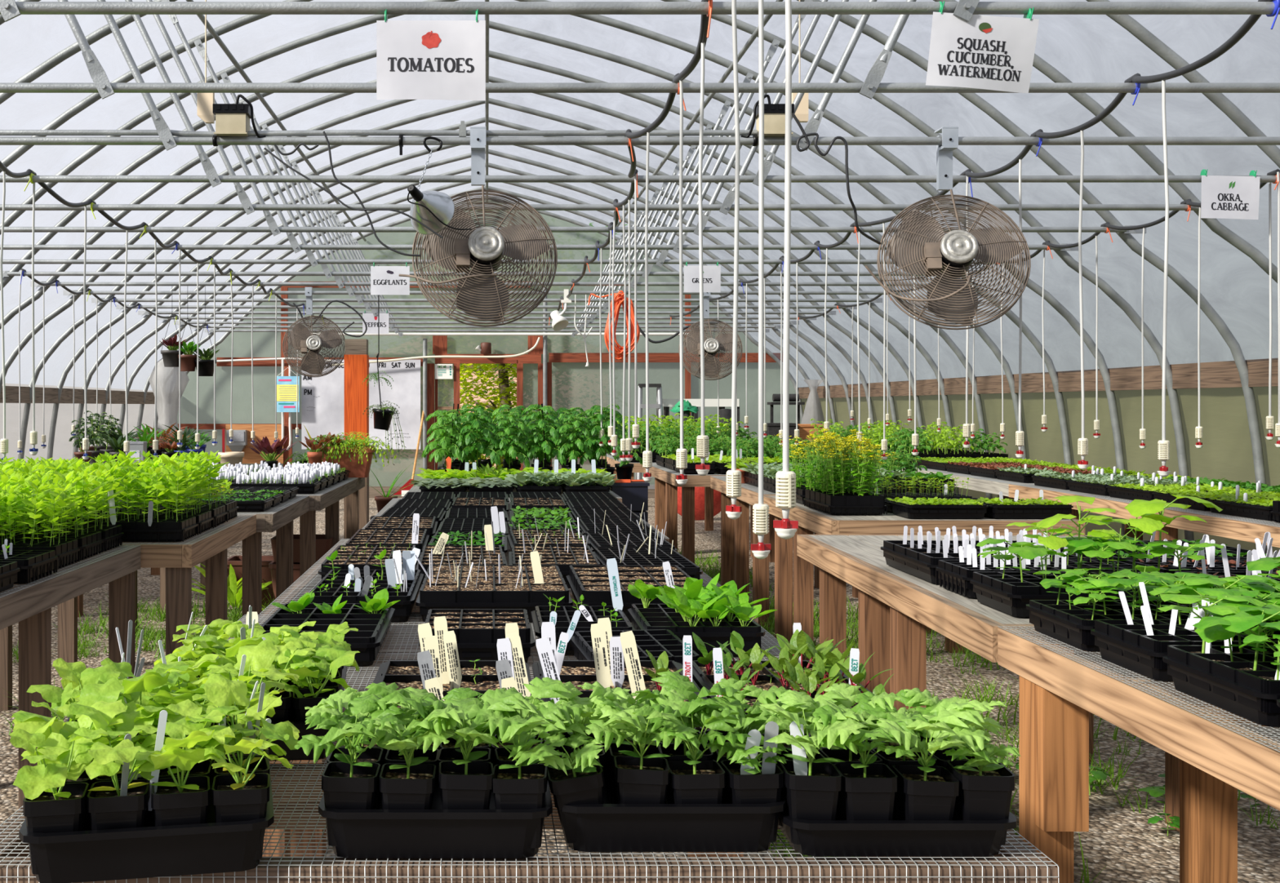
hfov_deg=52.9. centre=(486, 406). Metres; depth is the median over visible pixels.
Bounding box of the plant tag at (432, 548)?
[431,548,433,582]
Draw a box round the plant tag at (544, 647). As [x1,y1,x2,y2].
[536,636,560,703]
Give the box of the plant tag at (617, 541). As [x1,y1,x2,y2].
[617,541,621,559]
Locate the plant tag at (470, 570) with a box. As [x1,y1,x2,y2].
[464,562,473,587]
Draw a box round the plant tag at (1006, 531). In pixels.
[1004,528,1008,542]
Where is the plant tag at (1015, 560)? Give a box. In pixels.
[1012,553,1017,566]
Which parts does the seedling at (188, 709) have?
stem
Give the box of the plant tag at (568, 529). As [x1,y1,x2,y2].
[567,528,568,552]
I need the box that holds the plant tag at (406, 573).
[405,573,407,591]
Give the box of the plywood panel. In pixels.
[225,424,283,463]
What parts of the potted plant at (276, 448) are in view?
pot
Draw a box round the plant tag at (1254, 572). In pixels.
[1251,555,1257,575]
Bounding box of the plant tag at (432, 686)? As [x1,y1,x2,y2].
[424,677,444,701]
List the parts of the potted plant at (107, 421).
pot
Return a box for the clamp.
[458,120,466,137]
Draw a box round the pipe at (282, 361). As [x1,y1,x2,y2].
[281,360,284,439]
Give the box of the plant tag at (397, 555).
[392,550,402,583]
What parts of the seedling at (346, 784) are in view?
stem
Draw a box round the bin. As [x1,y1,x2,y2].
[227,555,274,605]
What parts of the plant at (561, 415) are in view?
pot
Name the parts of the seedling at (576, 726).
stem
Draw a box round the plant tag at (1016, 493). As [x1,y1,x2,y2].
[1013,489,1018,501]
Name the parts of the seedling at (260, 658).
stem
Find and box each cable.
[263,147,443,238]
[274,142,318,155]
[293,300,367,337]
[323,131,420,257]
[639,324,697,343]
[791,112,880,244]
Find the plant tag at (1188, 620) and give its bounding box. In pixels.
[1184,605,1192,629]
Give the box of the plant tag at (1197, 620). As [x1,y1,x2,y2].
[1191,603,1199,628]
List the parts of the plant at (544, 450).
pot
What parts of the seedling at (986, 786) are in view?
stem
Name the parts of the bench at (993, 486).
leg, leg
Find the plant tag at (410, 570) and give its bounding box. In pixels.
[405,551,415,580]
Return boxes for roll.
[678,408,689,421]
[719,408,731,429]
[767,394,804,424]
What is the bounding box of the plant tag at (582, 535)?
[582,535,588,563]
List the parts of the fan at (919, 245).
blade, blade, motor, blade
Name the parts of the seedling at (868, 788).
stem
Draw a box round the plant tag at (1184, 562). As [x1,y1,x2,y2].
[1181,542,1188,567]
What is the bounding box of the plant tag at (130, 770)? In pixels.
[128,768,138,780]
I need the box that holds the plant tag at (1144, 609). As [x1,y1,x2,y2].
[1140,605,1153,635]
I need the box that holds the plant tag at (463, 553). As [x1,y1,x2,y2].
[454,552,463,581]
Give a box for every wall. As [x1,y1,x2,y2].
[0,383,155,463]
[177,200,800,486]
[800,386,1279,555]
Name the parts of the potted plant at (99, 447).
pot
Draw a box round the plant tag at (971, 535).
[969,533,974,538]
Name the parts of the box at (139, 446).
lid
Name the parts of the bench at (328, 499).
leg, leg, leg, leg, leg, leg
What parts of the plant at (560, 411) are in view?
pot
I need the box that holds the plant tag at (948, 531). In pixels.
[946,528,950,548]
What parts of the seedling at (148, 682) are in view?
stem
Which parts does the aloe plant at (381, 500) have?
pot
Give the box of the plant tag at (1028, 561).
[1026,559,1030,564]
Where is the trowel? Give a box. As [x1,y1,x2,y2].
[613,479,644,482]
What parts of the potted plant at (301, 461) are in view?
pot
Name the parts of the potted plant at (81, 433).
pot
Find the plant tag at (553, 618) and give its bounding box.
[549,611,556,626]
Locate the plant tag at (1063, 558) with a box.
[1061,551,1066,568]
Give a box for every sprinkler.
[0,171,8,465]
[17,270,22,454]
[29,182,38,455]
[40,285,46,448]
[71,294,75,436]
[81,205,88,460]
[94,297,97,433]
[109,300,111,430]
[124,230,130,457]
[152,240,158,457]
[177,249,182,447]
[195,262,199,449]
[212,264,217,445]
[229,276,233,444]
[250,284,254,444]
[274,296,277,442]
[295,309,298,438]
[598,248,604,446]
[607,230,613,445]
[610,210,617,456]
[619,204,626,462]
[625,200,633,462]
[631,173,639,448]
[642,132,652,482]
[675,80,688,485]
[695,42,710,475]
[716,299,719,434]
[725,0,742,519]
[736,379,738,436]
[743,283,748,430]
[751,0,770,559]
[763,278,767,437]
[773,0,798,539]
[778,264,782,445]
[794,262,799,445]
[823,248,829,435]
[849,306,854,422]
[856,226,862,450]
[867,302,871,430]
[880,222,887,460]
[884,295,889,426]
[906,291,912,422]
[911,274,919,455]
[937,318,941,432]
[962,176,970,448]
[970,275,975,439]
[1000,262,1005,439]
[1014,159,1024,458]
[1040,249,1047,431]
[1077,130,1088,469]
[1093,235,1100,439]
[1138,227,1146,448]
[1156,80,1170,477]
[1195,207,1203,448]
[1265,182,1275,440]
[1275,172,1279,448]
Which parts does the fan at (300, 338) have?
blade, blade, motor, blade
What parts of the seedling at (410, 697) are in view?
stem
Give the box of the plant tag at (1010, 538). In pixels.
[1008,535,1012,546]
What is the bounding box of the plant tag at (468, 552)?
[468,551,471,582]
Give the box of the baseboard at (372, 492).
[368,486,654,497]
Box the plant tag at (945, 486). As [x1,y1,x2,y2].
[943,484,947,494]
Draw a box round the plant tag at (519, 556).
[519,555,523,586]
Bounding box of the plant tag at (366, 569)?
[364,564,369,580]
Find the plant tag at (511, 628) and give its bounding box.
[505,622,519,638]
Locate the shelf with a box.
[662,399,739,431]
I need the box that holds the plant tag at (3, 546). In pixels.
[1,544,8,559]
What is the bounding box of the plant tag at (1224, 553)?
[1220,543,1230,577]
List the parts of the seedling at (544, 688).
stem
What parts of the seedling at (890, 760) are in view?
stem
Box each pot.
[22,782,88,875]
[65,769,94,831]
[87,779,150,830]
[94,764,148,826]
[146,810,151,826]
[151,775,209,826]
[158,760,212,783]
[159,313,186,367]
[173,317,200,371]
[191,285,219,376]
[211,773,270,860]
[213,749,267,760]
[213,756,269,777]
[258,688,291,722]
[266,678,295,722]
[266,680,294,722]
[293,688,336,742]
[321,761,380,846]
[327,747,383,809]
[337,666,342,677]
[379,763,435,809]
[384,748,439,809]
[437,747,491,773]
[438,760,493,809]
[439,737,491,757]
[491,733,542,765]
[491,764,547,848]
[494,747,544,765]
[544,754,604,843]
[608,742,663,804]
[613,755,670,804]
[659,743,713,804]
[667,760,725,804]
[713,745,763,804]
[720,759,783,842]
[736,468,746,483]
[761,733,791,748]
[775,748,825,826]
[779,760,842,844]
[819,747,882,820]
[833,763,897,820]
[862,737,914,751]
[871,747,937,820]
[892,764,959,820]
[928,747,975,820]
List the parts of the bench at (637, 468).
leg, leg, leg, leg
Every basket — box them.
[362,265,406,466]
[372,408,394,430]
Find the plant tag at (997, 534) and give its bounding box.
[995,531,999,546]
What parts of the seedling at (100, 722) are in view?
stem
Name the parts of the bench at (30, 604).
leg, leg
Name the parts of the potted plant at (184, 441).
pot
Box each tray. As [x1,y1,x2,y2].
[0,455,102,513]
[0,457,83,516]
[0,462,61,524]
[0,464,124,551]
[0,468,104,560]
[0,471,82,570]
[0,544,57,584]
[0,561,20,592]
[13,555,57,584]
[18,739,274,882]
[19,456,123,504]
[40,453,198,542]
[52,547,79,570]
[77,539,103,560]
[84,451,213,534]
[100,449,228,527]
[101,532,124,551]
[117,480,239,521]
[121,524,198,542]
[182,492,283,506]
[186,496,274,511]
[195,517,213,534]
[199,489,291,502]
[207,487,298,499]
[211,511,227,527]
[215,475,235,482]
[215,666,346,760]
[225,506,239,521]
[228,478,321,493]
[236,498,274,511]
[248,476,328,490]
[261,588,400,666]
[266,473,333,488]
[271,494,283,506]
[280,491,291,502]
[288,488,298,499]
[308,549,423,622]
[318,480,328,490]
[318,542,415,579]
[318,564,415,574]
[318,748,552,858]
[322,470,339,485]
[324,477,333,488]
[330,470,345,482]
[331,467,350,480]
[331,475,339,485]
[337,473,345,482]
[342,471,350,480]
[345,528,429,564]
[346,608,395,666]
[364,516,437,545]
[373,659,531,708]
[380,508,446,532]
[391,499,451,518]
[401,492,455,508]
[409,477,473,497]
[415,468,472,490]
[415,534,429,564]
[415,545,507,586]
[415,564,573,622]
[418,608,535,663]
[419,486,466,497]
[426,521,437,545]
[427,530,506,552]
[435,511,446,532]
[436,518,508,535]
[444,502,451,511]
[444,508,509,523]
[450,497,508,511]
[450,502,508,511]
[456,492,509,502]
[457,476,519,497]
[463,463,515,479]
[467,486,514,497]
[504,470,568,494]
[506,527,593,551]
[507,515,584,535]
[508,545,600,588]
[508,551,569,588]
[509,492,564,502]
[509,506,574,522]
[510,466,566,475]
[510,497,568,511]
[515,487,563,492]
[531,594,635,655]
[532,649,707,704]
[543,732,786,852]
[551,468,608,473]
[556,470,619,492]
[560,484,611,492]
[561,492,617,506]
[561,493,567,502]
[565,499,627,516]
[565,502,573,511]
[565,564,704,622]
[569,629,699,666]
[570,508,642,525]
[570,510,642,520]
[576,518,657,534]
[583,531,677,551]
[592,548,702,579]
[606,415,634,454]
[617,415,649,458]
[622,423,659,462]
[627,573,777,657]
[630,414,661,429]
[630,457,656,462]
[644,415,679,452]
[649,423,691,455]
[651,435,695,467]
[654,459,666,467]
[660,413,688,430]
[661,453,695,471]
[663,462,675,471]
[665,421,696,435]
[673,455,716,474]
[673,465,716,474]
[675,416,712,444]
[684,415,716,431]
[684,422,727,455]
[684,435,727,456]
[692,629,893,710]
[704,413,743,444]
[705,453,731,458]
[711,457,751,474]
[715,434,755,457]
[715,466,728,474]
[717,423,756,455]
[724,462,778,470]
[727,437,774,460]
[738,462,792,487]
[742,475,758,487]
[743,456,782,464]
[751,435,782,457]
[755,466,814,493]
[755,480,775,493]
[764,437,808,460]
[773,438,825,465]
[773,462,805,466]
[774,433,843,504]
[777,808,1016,856]
[789,462,837,470]
[795,493,804,504]
[800,427,887,515]
[803,497,887,515]
[804,448,857,466]
[809,418,844,447]
[830,425,875,451]
[833,435,897,493]
[843,424,875,445]
[850,446,897,471]
[850,467,911,493]
[856,422,902,452]
[860,420,904,448]
[864,448,927,472]
[867,475,972,497]
[870,419,908,446]
[880,540,1104,583]
[880,546,939,583]
[881,484,909,493]
[884,497,977,512]
[884,501,893,512]
[885,428,937,462]
[885,496,988,518]
[887,426,937,452]
[891,426,929,444]
[900,470,955,493]
[907,483,955,493]
[911,457,952,467]
[911,459,925,467]
[920,422,968,452]
[922,422,973,458]
[923,458,973,471]
[923,461,946,471]
[935,522,1140,598]
[935,566,977,598]
[944,457,990,461]
[944,461,996,474]
[944,464,970,474]
[955,428,1008,458]
[957,458,1009,463]
[968,464,1017,478]
[968,467,996,478]
[969,494,1223,617]
[969,579,1161,617]
[975,497,1073,518]
[977,456,1022,461]
[982,461,1038,466]
[984,504,1073,518]
[993,457,1042,463]
[994,466,1057,483]
[994,471,1043,483]
[1008,464,1066,470]
[1017,461,1075,466]
[1026,564,1279,651]
[1026,604,1099,651]
[1031,471,1105,489]
[1031,476,1069,489]
[1037,467,1099,475]
[1048,464,1110,470]
[1062,539,1273,563]
[1066,475,1145,496]
[1066,480,1109,496]
[1075,471,1151,479]
[1077,467,1146,475]
[1090,572,1279,681]
[1090,629,1173,681]
[1106,483,1195,501]
[1106,486,1154,501]
[1116,475,1196,485]
[1125,557,1279,573]
[1127,473,1195,479]
[1152,488,1255,511]
[1152,493,1210,511]
[1157,594,1279,727]
[1158,483,1246,492]
[1166,476,1241,485]
[1174,569,1279,582]
[1206,494,1278,520]
[1208,481,1279,492]
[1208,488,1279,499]
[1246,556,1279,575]
[1262,487,1279,493]
[1264,495,1279,500]
[1270,500,1279,523]
[1270,511,1279,523]
[1273,644,1279,707]
[1276,699,1279,707]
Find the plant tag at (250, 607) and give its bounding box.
[248,606,252,628]
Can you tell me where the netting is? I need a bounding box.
[669,400,698,413]
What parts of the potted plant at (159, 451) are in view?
pot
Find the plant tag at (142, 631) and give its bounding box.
[133,629,143,676]
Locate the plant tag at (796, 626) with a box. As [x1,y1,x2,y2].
[792,622,801,664]
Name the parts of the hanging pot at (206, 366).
pot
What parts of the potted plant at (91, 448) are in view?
pot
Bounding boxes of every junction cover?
[196,0,214,123]
[791,0,808,122]
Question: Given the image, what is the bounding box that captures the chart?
[301,360,420,449]
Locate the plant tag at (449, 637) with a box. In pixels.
[443,631,462,688]
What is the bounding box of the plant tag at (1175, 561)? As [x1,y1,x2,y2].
[1173,540,1182,566]
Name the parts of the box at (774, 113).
lid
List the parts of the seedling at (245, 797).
stem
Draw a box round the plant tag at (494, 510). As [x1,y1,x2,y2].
[490,506,499,533]
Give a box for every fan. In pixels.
[282,287,344,377]
[399,126,557,327]
[679,292,742,380]
[864,126,1031,329]
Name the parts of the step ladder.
rail, rail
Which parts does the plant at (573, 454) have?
pot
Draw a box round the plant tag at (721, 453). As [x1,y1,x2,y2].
[719,450,723,460]
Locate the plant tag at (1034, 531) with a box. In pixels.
[1032,528,1036,545]
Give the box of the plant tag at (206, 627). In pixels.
[187,625,208,660]
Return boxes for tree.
[459,222,626,457]
[459,364,516,464]
[459,364,516,469]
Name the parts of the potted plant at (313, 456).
pot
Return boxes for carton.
[797,424,825,444]
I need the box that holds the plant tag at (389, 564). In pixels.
[384,559,396,587]
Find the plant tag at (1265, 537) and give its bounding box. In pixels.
[1259,532,1268,559]
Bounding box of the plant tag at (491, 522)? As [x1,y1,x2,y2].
[491,521,495,554]
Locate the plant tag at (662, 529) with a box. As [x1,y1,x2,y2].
[660,528,663,544]
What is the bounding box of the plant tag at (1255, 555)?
[1252,549,1261,576]
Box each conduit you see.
[0,129,757,137]
[216,357,330,362]
[332,337,540,366]
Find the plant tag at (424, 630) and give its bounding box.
[417,622,432,652]
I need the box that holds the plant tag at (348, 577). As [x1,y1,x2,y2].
[344,573,351,587]
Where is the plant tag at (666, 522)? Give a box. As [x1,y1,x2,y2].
[662,521,666,544]
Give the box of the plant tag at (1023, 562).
[1021,557,1026,568]
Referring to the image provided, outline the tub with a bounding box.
[677,486,720,520]
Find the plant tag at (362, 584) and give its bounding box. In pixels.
[357,577,363,587]
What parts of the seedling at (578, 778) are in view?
stem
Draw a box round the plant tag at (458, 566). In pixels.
[457,565,458,587]
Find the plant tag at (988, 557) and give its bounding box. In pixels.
[986,544,991,564]
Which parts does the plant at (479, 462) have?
pot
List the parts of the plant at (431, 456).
pot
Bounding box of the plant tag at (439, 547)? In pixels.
[432,532,448,554]
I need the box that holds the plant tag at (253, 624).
[250,618,255,638]
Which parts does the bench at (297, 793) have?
leg, leg, leg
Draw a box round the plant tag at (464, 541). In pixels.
[464,541,468,563]
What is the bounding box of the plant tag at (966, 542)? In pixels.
[963,539,968,557]
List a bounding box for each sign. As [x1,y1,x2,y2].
[362,311,388,333]
[370,262,409,294]
[376,9,485,100]
[435,364,453,378]
[684,262,720,292]
[925,0,1039,93]
[1200,168,1260,219]
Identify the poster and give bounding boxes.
[276,367,299,412]
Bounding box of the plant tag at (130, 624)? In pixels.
[126,620,133,677]
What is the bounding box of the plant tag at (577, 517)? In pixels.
[577,517,579,538]
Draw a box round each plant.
[69,417,93,463]
[75,410,102,451]
[86,412,108,450]
[86,417,107,464]
[94,432,137,462]
[96,415,119,462]
[96,424,148,451]
[102,414,123,448]
[124,426,168,458]
[133,423,168,460]
[134,422,187,448]
[136,430,174,459]
[152,431,209,462]
[156,424,212,450]
[158,440,182,465]
[162,432,189,450]
[186,439,204,462]
[190,431,212,459]
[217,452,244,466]
[248,434,297,470]
[284,452,308,464]
[298,435,328,464]
[365,462,431,519]
[422,404,473,471]
[428,404,475,469]
[431,406,471,470]
[437,404,479,471]
[444,404,500,471]
[451,408,493,466]
[470,416,491,466]
[471,407,496,467]
[485,412,533,470]
[488,404,533,465]
[489,405,537,470]
[502,410,522,462]
[514,404,566,470]
[522,404,561,466]
[524,404,561,467]
[546,407,586,468]
[546,413,597,471]
[551,407,597,466]
[551,413,584,462]
[576,413,618,465]
[577,406,628,475]
[580,408,620,462]
[585,404,626,469]
[614,440,645,479]
[624,423,639,453]
[626,426,641,453]
[633,424,654,453]
[636,415,649,428]
[638,431,645,453]
[639,423,657,450]
[643,430,659,450]
[651,415,668,450]
[652,426,670,449]
[655,427,671,445]
[658,417,674,435]
[663,427,677,444]
[666,419,679,435]
[666,423,684,439]
[675,413,688,422]
[678,431,690,447]
[679,430,691,447]
[684,418,696,444]
[684,426,698,439]
[685,418,700,436]
[685,423,699,439]
[693,416,712,437]
[695,427,712,439]
[704,418,717,431]
[704,422,721,440]
[706,414,722,432]
[711,413,726,434]
[712,426,727,449]
[715,420,728,431]
[717,425,731,444]
[724,426,742,436]
[727,423,749,439]
[744,430,756,441]
[774,433,790,471]
[789,435,804,481]
[789,444,798,485]
[789,452,806,488]
[790,450,806,487]
[791,453,808,486]
[795,441,812,487]
[800,438,826,491]
[800,441,818,489]
[804,435,817,488]
[806,433,822,487]
[809,418,822,439]
[810,446,823,485]
[811,436,825,491]
[813,425,823,440]
[813,431,837,488]
[813,435,838,493]
[813,448,826,485]
[816,424,826,440]
[817,449,826,488]
[818,446,833,494]
[819,427,837,487]
[819,432,839,490]
[820,444,840,495]
[822,419,834,438]
[822,440,839,492]
[822,454,841,491]
[824,435,844,493]
[827,435,850,495]
[827,444,838,490]
[829,436,855,492]
[830,425,842,441]
[832,426,845,442]
[833,437,859,493]
[834,421,844,435]
[835,453,850,494]
[836,447,853,492]
[836,452,849,490]
[838,425,855,439]
[838,440,857,487]
[845,429,866,492]
[845,438,867,494]
[848,447,869,492]
[848,450,873,495]
[849,435,871,495]
[852,453,866,488]
[854,439,881,493]
[856,422,871,444]
[856,441,875,491]
[860,451,875,495]
[861,423,876,445]
[862,425,875,442]
[865,446,880,492]
[866,428,879,444]
[869,455,884,495]
[871,424,882,442]
[871,444,879,485]
[872,422,886,444]
[872,450,885,486]
[879,426,894,448]
[882,427,895,450]
[882,452,897,488]
[885,433,897,450]
[887,427,901,450]
[889,420,904,440]
[890,430,908,450]
[895,429,911,452]
[897,431,913,453]
[898,428,919,453]
[900,432,913,449]
[910,437,926,453]
[915,433,929,453]
[918,434,933,454]
[922,430,933,452]
[923,424,937,453]
[927,422,942,446]
[928,422,949,453]
[930,431,941,452]
[933,431,945,453]
[936,424,951,448]
[936,426,955,454]
[938,427,954,453]
[941,429,957,453]
[949,432,961,454]
[951,424,968,453]
[958,431,976,453]
[960,429,973,454]
[964,434,977,453]
[970,428,986,452]
[972,434,987,454]
[974,431,991,453]
[977,435,995,453]
[982,432,999,453]
[982,436,993,454]
[991,434,1007,454]
[1005,522,1072,578]
[1035,495,1115,568]
[1077,520,1152,571]
[1101,513,1173,572]
[1124,494,1222,572]
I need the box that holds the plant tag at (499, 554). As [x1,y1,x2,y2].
[498,554,500,583]
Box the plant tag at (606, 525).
[605,524,612,545]
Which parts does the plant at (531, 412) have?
pot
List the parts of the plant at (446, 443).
pot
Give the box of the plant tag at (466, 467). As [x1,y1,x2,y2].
[464,462,468,471]
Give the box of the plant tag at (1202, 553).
[1200,539,1206,574]
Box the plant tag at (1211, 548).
[1209,539,1215,567]
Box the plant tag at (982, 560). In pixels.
[980,550,985,569]
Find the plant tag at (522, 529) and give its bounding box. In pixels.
[521,528,525,553]
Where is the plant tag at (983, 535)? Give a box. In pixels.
[981,533,985,541]
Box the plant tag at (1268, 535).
[1266,532,1272,557]
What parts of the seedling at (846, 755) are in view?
stem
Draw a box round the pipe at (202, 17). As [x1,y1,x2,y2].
[186,0,366,241]
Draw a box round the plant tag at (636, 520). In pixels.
[635,520,644,541]
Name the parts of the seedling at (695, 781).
stem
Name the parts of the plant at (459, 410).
pot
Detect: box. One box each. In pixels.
[127,441,147,463]
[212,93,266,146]
[226,430,247,451]
[304,431,396,477]
[740,94,794,146]
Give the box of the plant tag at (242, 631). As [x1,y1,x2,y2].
[240,626,245,639]
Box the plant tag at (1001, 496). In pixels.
[999,491,1003,504]
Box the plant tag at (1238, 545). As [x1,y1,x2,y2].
[1235,544,1240,569]
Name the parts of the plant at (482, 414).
pot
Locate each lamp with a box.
[407,136,471,235]
[475,342,491,354]
[550,288,571,331]
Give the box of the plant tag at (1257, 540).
[1254,537,1266,558]
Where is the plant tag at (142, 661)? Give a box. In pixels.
[136,657,145,677]
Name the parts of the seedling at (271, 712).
stem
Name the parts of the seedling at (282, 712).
stem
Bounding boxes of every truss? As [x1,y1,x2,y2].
[0,0,1124,539]
[0,0,1194,540]
[0,0,1267,553]
[0,0,1277,283]
[0,0,1279,99]
[0,0,1279,151]
[0,0,1279,186]
[0,21,1072,465]
[0,50,1026,459]
[0,75,992,499]
[17,97,959,493]
[46,117,924,460]
[72,136,897,458]
[97,149,875,445]
[117,162,855,434]
[135,174,836,441]
[153,186,810,427]
[186,196,803,422]
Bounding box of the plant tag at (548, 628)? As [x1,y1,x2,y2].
[541,622,556,699]
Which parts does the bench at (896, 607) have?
leg, leg, leg, leg, leg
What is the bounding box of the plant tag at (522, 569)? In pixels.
[520,568,522,587]
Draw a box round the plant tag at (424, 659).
[417,650,435,688]
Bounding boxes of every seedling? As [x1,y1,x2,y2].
[9,727,107,875]
[11,677,127,830]
[12,699,125,831]
[26,664,126,721]
[31,689,81,722]
[52,657,123,722]
[68,702,159,826]
[75,709,168,826]
[75,732,159,830]
[97,671,177,734]
[100,657,192,706]
[111,688,182,744]
[131,699,237,783]
[133,701,239,763]
[133,717,220,826]
[144,671,215,725]
[144,683,228,737]
[145,667,200,686]
[153,649,206,677]
[168,653,222,684]
[168,671,231,692]
[170,634,230,662]
[172,618,242,653]
[191,632,279,666]
[191,667,299,728]
[191,690,279,739]
[195,637,275,665]
[195,654,239,677]
[195,706,299,777]
[197,726,293,860]
[202,668,252,680]
[203,673,299,760]
[207,640,284,716]
[213,621,266,658]
[231,668,304,722]
[239,640,295,722]
[250,641,315,722]
[254,625,311,657]
[270,621,324,639]
[276,631,324,718]
[280,628,349,677]
[280,635,359,686]
[280,646,353,693]
[284,650,359,742]
[293,693,412,846]
[304,687,398,809]
[311,622,358,678]
[339,712,386,809]
[356,706,464,809]
[358,681,469,809]
[386,703,438,751]
[409,688,528,809]
[412,687,500,773]
[439,714,491,757]
[454,701,569,848]
[480,677,585,765]
[491,715,542,765]
[528,681,630,770]
[534,733,604,843]
[549,699,607,743]
[577,680,694,804]
[585,691,698,804]
[601,723,613,789]
[602,728,656,804]
[631,671,751,804]
[644,697,751,804]
[658,713,707,804]
[696,678,786,804]
[696,724,710,734]
[702,698,759,759]
[706,735,788,842]
[742,684,851,826]
[751,701,799,748]
[757,689,868,844]
[794,683,901,820]
[812,701,920,820]
[853,689,949,820]
[862,711,915,751]
[871,702,991,820]
[903,688,1006,820]
[910,706,961,742]
[943,738,1020,845]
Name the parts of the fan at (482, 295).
blade, blade, motor, blade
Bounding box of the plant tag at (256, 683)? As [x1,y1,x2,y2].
[241,680,258,728]
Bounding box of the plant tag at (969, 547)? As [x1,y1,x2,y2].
[966,544,971,564]
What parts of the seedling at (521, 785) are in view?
stem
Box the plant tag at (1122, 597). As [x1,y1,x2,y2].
[1118,591,1133,624]
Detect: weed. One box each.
[191,563,271,617]
[191,565,264,608]
[1088,765,1110,795]
[1137,786,1164,812]
[1147,813,1179,835]
[1158,773,1164,786]
[1237,789,1260,806]
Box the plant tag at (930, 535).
[927,532,932,553]
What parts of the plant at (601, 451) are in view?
pot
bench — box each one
[0,514,256,711]
[0,545,140,812]
[0,614,1059,882]
[52,457,220,617]
[57,495,309,662]
[135,477,364,632]
[259,538,758,857]
[362,498,669,542]
[402,477,622,502]
[600,453,752,557]
[644,462,819,588]
[710,475,931,633]
[763,495,1084,660]
[796,534,1179,831]
[902,466,1142,540]
[997,626,1279,882]
[1008,484,1279,547]
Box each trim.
[0,386,155,404]
[177,423,301,429]
[216,357,422,366]
[279,281,531,288]
[280,287,288,357]
[283,429,292,469]
[284,366,288,423]
[426,363,434,470]
[432,335,447,354]
[435,354,541,363]
[435,363,437,470]
[437,406,453,409]
[528,335,542,354]
[537,363,542,459]
[546,362,551,466]
[548,352,782,362]
[684,294,690,352]
[684,362,690,415]
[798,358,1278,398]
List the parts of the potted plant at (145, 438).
pot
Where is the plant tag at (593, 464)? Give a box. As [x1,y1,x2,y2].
[591,459,595,473]
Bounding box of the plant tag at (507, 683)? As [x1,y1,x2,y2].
[501,676,517,690]
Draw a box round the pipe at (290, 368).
[286,364,291,450]
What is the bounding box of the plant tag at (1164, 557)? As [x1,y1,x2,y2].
[1162,538,1167,562]
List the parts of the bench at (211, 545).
leg, leg, leg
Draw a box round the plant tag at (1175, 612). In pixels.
[1168,609,1177,635]
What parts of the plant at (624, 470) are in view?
pot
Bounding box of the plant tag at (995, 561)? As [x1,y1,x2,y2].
[993,550,998,567]
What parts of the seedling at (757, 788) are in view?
stem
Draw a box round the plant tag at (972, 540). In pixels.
[970,537,975,553]
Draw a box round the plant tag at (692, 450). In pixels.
[691,448,693,460]
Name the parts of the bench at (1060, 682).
leg, leg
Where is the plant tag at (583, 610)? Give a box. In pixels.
[578,604,593,621]
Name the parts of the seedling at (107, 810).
stem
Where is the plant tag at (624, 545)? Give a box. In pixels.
[619,545,626,563]
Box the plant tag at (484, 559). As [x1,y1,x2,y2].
[484,559,486,580]
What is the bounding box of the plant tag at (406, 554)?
[402,551,411,580]
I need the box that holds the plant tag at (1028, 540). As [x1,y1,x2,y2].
[1026,537,1031,542]
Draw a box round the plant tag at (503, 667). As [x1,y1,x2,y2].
[495,658,512,688]
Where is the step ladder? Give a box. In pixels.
[635,383,663,488]
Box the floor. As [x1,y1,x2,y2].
[0,497,1279,882]
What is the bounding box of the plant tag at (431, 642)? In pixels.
[424,635,443,692]
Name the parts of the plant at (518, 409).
pot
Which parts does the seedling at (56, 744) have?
stem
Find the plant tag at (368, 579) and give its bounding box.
[360,575,372,595]
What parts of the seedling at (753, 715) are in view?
stem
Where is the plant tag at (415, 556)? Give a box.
[414,555,429,578]
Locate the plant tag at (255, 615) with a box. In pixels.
[245,612,257,624]
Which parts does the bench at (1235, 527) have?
leg, leg, leg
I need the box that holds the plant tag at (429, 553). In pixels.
[429,553,431,586]
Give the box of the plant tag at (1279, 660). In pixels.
[1275,659,1279,679]
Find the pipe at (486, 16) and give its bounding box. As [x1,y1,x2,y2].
[484,0,488,200]
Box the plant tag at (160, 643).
[158,640,168,671]
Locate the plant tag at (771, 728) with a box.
[761,721,778,774]
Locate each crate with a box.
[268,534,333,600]
[609,481,649,523]
[763,422,795,444]
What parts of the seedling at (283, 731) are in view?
stem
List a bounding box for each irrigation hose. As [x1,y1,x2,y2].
[0,160,323,318]
[20,268,208,331]
[547,0,712,325]
[669,0,1279,324]
[798,168,1279,319]
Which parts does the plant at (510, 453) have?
pot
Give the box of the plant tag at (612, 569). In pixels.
[606,558,622,611]
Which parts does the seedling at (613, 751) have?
stem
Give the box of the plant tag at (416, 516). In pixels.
[411,513,419,543]
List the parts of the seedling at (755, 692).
stem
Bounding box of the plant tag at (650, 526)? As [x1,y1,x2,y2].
[648,525,651,554]
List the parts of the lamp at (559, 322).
lamp shade, arm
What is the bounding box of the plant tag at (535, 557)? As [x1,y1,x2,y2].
[530,551,543,583]
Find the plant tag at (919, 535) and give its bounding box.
[917,531,921,548]
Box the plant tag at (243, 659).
[238,654,246,676]
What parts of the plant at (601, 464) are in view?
pot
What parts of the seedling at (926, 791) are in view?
stem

